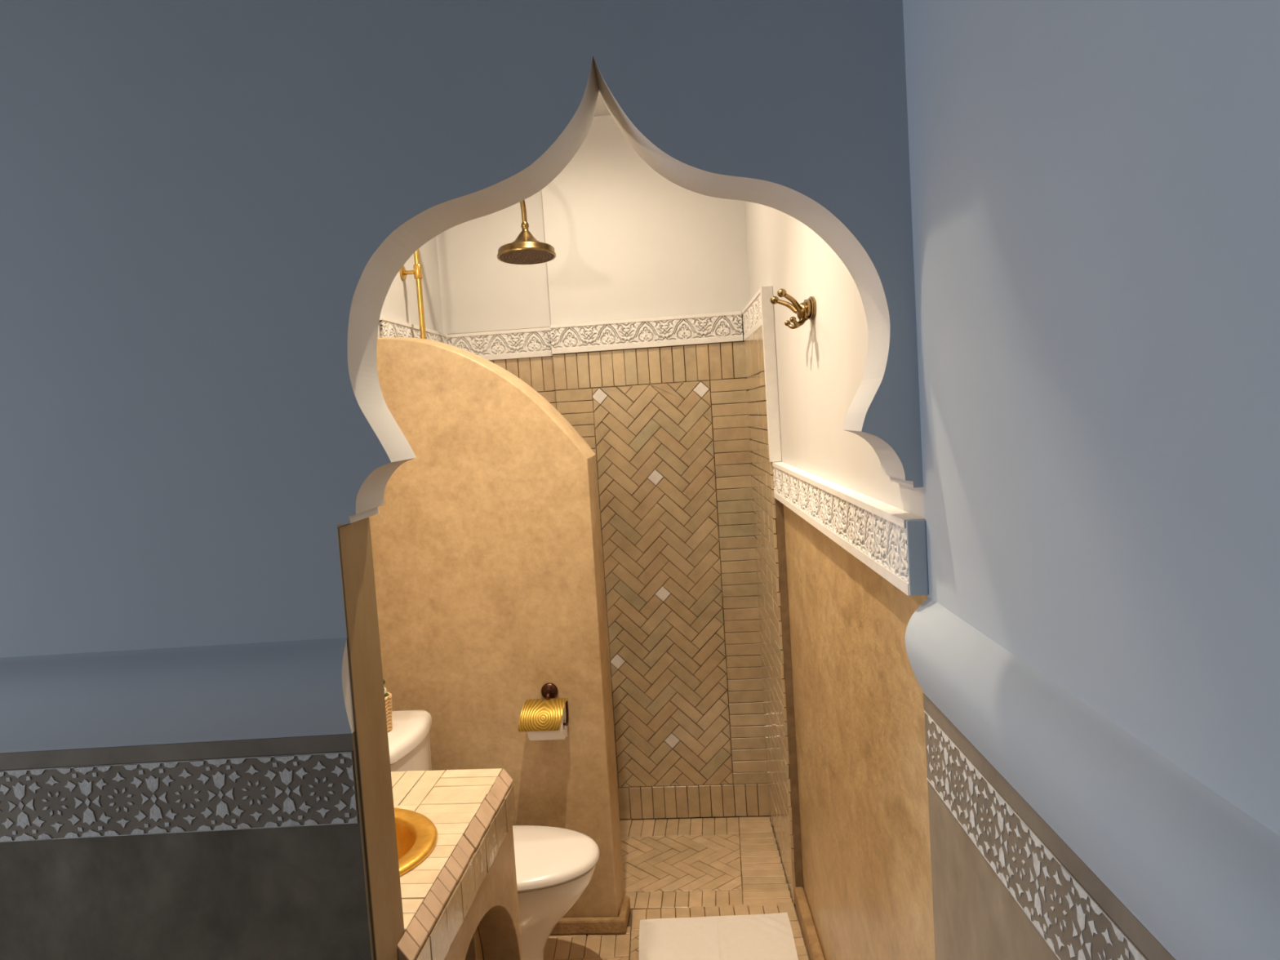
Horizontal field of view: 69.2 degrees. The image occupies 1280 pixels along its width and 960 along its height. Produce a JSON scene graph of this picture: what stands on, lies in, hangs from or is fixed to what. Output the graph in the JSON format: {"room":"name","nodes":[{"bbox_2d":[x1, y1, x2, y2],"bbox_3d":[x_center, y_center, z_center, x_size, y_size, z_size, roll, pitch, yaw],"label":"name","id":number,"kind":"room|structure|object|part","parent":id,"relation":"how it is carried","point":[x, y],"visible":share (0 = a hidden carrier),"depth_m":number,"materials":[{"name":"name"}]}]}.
{"room":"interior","nodes":[
{"label":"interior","id":0,"kind":"room"},
{"bbox_2d":[377,236,443,337],"bbox_3d":[-0.922,0.052,3.714,0.190,2.970,0.922,-3,4,5],"label":"wall","id":1,"kind":"structure","parent":0,"point":[400,303],"depth_m":3.72,"materials":[{"name":"white paint"}]},
{"bbox_2d":[377,315,447,343],"bbox_3d":[-0.862,-0.535,3.590,0.020,0.120,0.770,-3,4,5],"label":"frieze","id":2,"kind":"object","parent":1,"relation":"attached to","point":[388,327],"visible":0.38,"depth_m":3.41,"materials":[{"name":"white paint"}]},
{"bbox_2d":[400,200,555,338],"bbox_3d":[-0.570,-0.298,3.497,0.588,1.806,0.260,-3,4,5],"label":"shower","id":3,"kind":"object","parent":1,"relation":"attached to","point":[526,249],"visible":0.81,"depth_m":3.43,"materials":[{"name":"yellow metal"}]},
{"bbox_3d":[-0.643,-1.061,3.445,0.439,0.270,0.019,-3,4,5],"label":"arm","id":4,"kind":"part","parent":3,"relation":"part of","materials":[{"name":"gold metal"}]},
{"bbox_2d":[0,0,923,959],"bbox_3d":[-1.403,0.171,1.544,3.700,3.100,0.191,-4,4,1],"label":"wall","id":5,"kind":"structure","parent":0,"point":[211,211],"depth_m":1.44,"materials":[{"name":"blue paint"}]},
{"bbox_3d":[-1.849,0.412,1.494,2.782,0.151,0.038,-4,4,1],"label":"moulding","id":6,"kind":"part","parent":5,"relation":"part of","materials":[{"name":"blue paint"}]},
{"bbox_2d":[0,751,358,842],"bbox_3d":[-1.799,0.572,1.508,2.700,0.118,0.002,-4,4,1],"label":"frieze","id":7,"kind":"object","parent":5,"relation":"attached to","point":[314,788],"visible":1,"depth_m":1.48},
{"bbox_2d":[435,190,556,408],"bbox_3d":[-0.559,0.004,4.065,0.475,2.970,0.156,-3,4,5],"label":"wall","id":8,"kind":"structure","parent":0,"point":[480,292],"depth_m":3.94,"materials":[{"name":"white paint"}]},
{"bbox_2d":[445,327,552,359],"bbox_3d":[-0.604,-0.572,3.946,0.470,0.120,0.022,-3,4,5],"label":"frieze","id":9,"kind":"object","parent":8,"relation":"attached to","point":[531,342],"visible":0.81,"depth_m":3.94,"materials":[{"name":"white paint"}]},
{"bbox_2d":[368,337,624,917],"bbox_3d":[-0.500,0.520,3.179,0.766,2.061,0.135,-3,4,5],"label":"wall partition","id":10,"kind":"structure","parent":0,"point":[486,542],"depth_m":3.10,"materials":[{"name":"paint"}]},
{"bbox_2d":[517,682,568,731],"bbox_3d":[-0.315,0.747,3.049,0.156,0.128,0.126,-3,4,5],"label":"paper holder","id":11,"kind":"object","parent":10,"relation":"attached to","point":[536,714],"visible":1,"depth_m":3.02,"materials":[{"name":"gold metal"}]},
{"bbox_2d":[527,709,567,740],"bbox_3d":[-0.305,0.809,3.049,0.114,0.106,0.098,-3,4,5],"label":"paper roll","id":12,"kind":"object","parent":11,"relation":"hanging from","point":[562,733],"visible":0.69,"depth_m":3.01,"materials":[{"name":"white paper"}]},
{"bbox_3d":[-0.305,0.757,3.067,0.140,0.106,0.054,-3,4,5],"label":"arm","id":13,"kind":"part","parent":11,"relation":"part of","materials":[{"name":"brown metal"}]},
{"bbox_2d":[550,895,630,934],"bbox_3d":[-0.406,1.519,3.234,0.734,0.052,0.161,-3,4,5],"label":"baseboard","id":14,"kind":"structure","parent":10,"relation":"attached to","point":[601,925],"depth_m":3.13,"materials":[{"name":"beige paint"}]},
{"bbox_2d":[593,90,610,116],"bbox_3d":[-0.614,-1.445,2.807,2.310,0.100,2.600,-4,4,1],"label":"ceiling","id":15,"kind":"structure","parent":0,"point":[601,109],"depth_m":3.72,"materials":[{"name":"white paint"}]},
{"bbox_2d":[541,115,769,819],"bbox_3d":[0.095,-0.032,3.984,0.845,2.970,0.201,-3,4,5],"label":"wall","id":16,"kind":"structure","parent":0,"point":[665,428],"depth_m":3.89,"materials":[{"name":"beige tile"}]},
{"bbox_2d":[550,311,742,354],"bbox_3d":[0.024,-0.609,3.845,0.795,0.120,0.022,-3,4,5],"label":"frieze","id":17,"kind":"object","parent":16,"relation":"attached to","point":[716,327],"visible":1,"depth_m":3.84,"materials":[{"name":"white paint"}]},
{"bbox_2d":[543,815,810,959],"bbox_3d":[-0.358,1.623,2.801,2.010,0.100,2.578,-3,4,5],"label":"floor","id":18,"kind":"structure","parent":0,"point":[692,860],"depth_m":3.48,"materials":[{"name":"brown tile"}]},
{"bbox_2d":[391,768,522,959],"bbox_3d":[-0.638,1.217,2.071,0.605,0.847,0.805,-3,4,5],"label":"countertop","id":19,"kind":"structure","parent":18,"relation":"on","point":[460,902],"depth_m":2.15,"materials":[{"name":"tile"}]},
{"bbox_2d":[394,807,437,875],"bbox_3d":[-0.640,0.856,1.994,0.412,0.141,0.412,-3,4,5],"label":"basin","id":20,"kind":"object","parent":19,"relation":"in","point":[416,835],"visible":0.11,"depth_m":2.06,"materials":[{"name":"yellow metal"}]},
{"bbox_3d":[-0.662,1.208,2.437,0.492,0.816,0.080,-3,4,5],"label":"panel","id":21,"kind":"part","parent":19,"relation":"part of","materials":[{"name":"paint"}]},
{"bbox_3d":[-0.395,1.216,2.076,0.100,0.816,0.753,-3,4,5],"label":"panel","id":22,"kind":"part","parent":19,"relation":"part of","materials":[{"name":"tile"}]},
{"bbox_2d":[387,709,599,959],"bbox_3d":[-0.498,1.155,2.827,0.754,0.846,0.392,-3,4,5],"label":"toilet","id":23,"kind":"object","parent":18,"relation":"on","point":[555,866],"visible":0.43,"depth_m":2.74,"materials":[{"name":"white ceramic"}]},
{"bbox_2d":[382,679,392,732],"bbox_3d":[-0.784,0.677,2.789,0.078,0.162,0.079,-3,4,5],"label":"bottle","id":24,"kind":"object","parent":23,"relation":"on","point":[388,696],"visible":0.29,"depth_m":2.78,"materials":[{"name":"beige ceramic"}]},
{"bbox_3d":[-0.779,0.778,2.822,0.238,0.048,0.388,-3,4,5],"label":"cistern lid","id":25,"kind":"part","parent":23,"relation":"part of","materials":[{"name":"white ceramic"}]},
{"bbox_3d":[-0.387,1.163,2.818,0.486,0.012,0.348,-3,4,5],"label":"seat","id":26,"kind":"part","parent":23,"relation":"part of","materials":[{"name":"white ceramic"}]},
{"bbox_3d":[-0.380,1.140,2.816,0.516,0.036,0.392,-3,4,5],"label":"lid","id":27,"kind":"part","parent":23,"relation":"part of","materials":[{"name":"white ceramic"}]},
{"bbox_3d":[-0.438,1.373,2.838,0.638,0.402,0.368,-3,4,5],"label":"bowl","id":28,"kind":"part","parent":23,"relation":"part of","materials":[{"name":"white ceramic"}]},
{"bbox_2d":[639,912,798,959],"bbox_3d":[0.245,1.522,2.837,0.508,0.015,0.709,-4,4,1],"label":"bath mat","id":29,"kind":"object","parent":18,"relation":"on","point":[770,936],"visible":1,"depth_m":3.05,"materials":[{"name":"white fabric"}]},
{"bbox_2d":[743,0,1279,959],"bbox_3d":[0.486,0.109,0.715,0.200,3.100,6.950,-4,4,1],"label":"wall","id":30,"kind":"structure","parent":0,"point":[1095,553],"depth_m":0.93,"materials":[{"name":"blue paint"}]},
{"bbox_2d":[741,288,762,341],"bbox_3d":[0.432,-0.608,3.459,0.038,0.120,0.725,-4,4,1],"label":"frieze","id":31,"kind":"object","parent":30,"relation":"attached to","point":[751,313],"visible":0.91,"depth_m":3.43,"materials":[{"name":"white paint"}]},
{"bbox_2d":[760,285,782,462],"bbox_3d":[0.438,-0.352,3.102,0.040,0.584,0.023,-4,4,1],"label":"trim","id":32,"kind":"structure","parent":30,"relation":"attached to","point":[766,292],"depth_m":3.09,"materials":[{"name":"white paint"}]},
{"bbox_2d":[770,288,816,328],"bbox_3d":[0.387,-0.430,2.349,0.094,0.092,0.174,-4,4,1],"label":"coat hook","id":33,"kind":"object","parent":30,"relation":"attached to","point":[806,310],"visible":1,"depth_m":2.31,"materials":[{"name":"gold metal"}]},
{"bbox_3d":[0.424,-0.431,2.332,0.018,0.058,0.112,-4,4,1],"label":"plate","id":34,"kind":"part","parent":33,"relation":"part of","materials":[{"name":"gold metal"}]},
{"bbox_2d":[794,886,825,959],"bbox_3d":[0.538,1.512,2.402,0.034,0.062,1.715,-4,4,1],"label":"baseboard","id":35,"kind":"structure","parent":30,"relation":"attached to","point":[814,947],"depth_m":3.01,"materials":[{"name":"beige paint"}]},
{"bbox_2d":[771,462,924,595],"bbox_3d":[0.447,0.059,2.291,0.032,0.120,1.700,-4,4,1],"label":"frieze","id":36,"kind":"object","parent":30,"relation":"attached to","point":[873,531],"visible":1,"depth_m":1.85,"materials":[{"name":"white paint"}]},
{"bbox_2d":[924,710,1148,959],"bbox_3d":[0.426,0.493,0.377,0.002,0.111,2.160,-4,4,1],"label":"frieze","id":37,"kind":"object","parent":30,"relation":"attached to","point":[1073,925],"visible":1,"depth_m":1.06},
{"bbox_3d":[0.390,0.408,-0.638,0.040,0.151,4.186,-4,4,1],"label":"moulding","id":38,"kind":"part","parent":30,"relation":"part of","materials":[{"name":"blue paint"}]}
]}

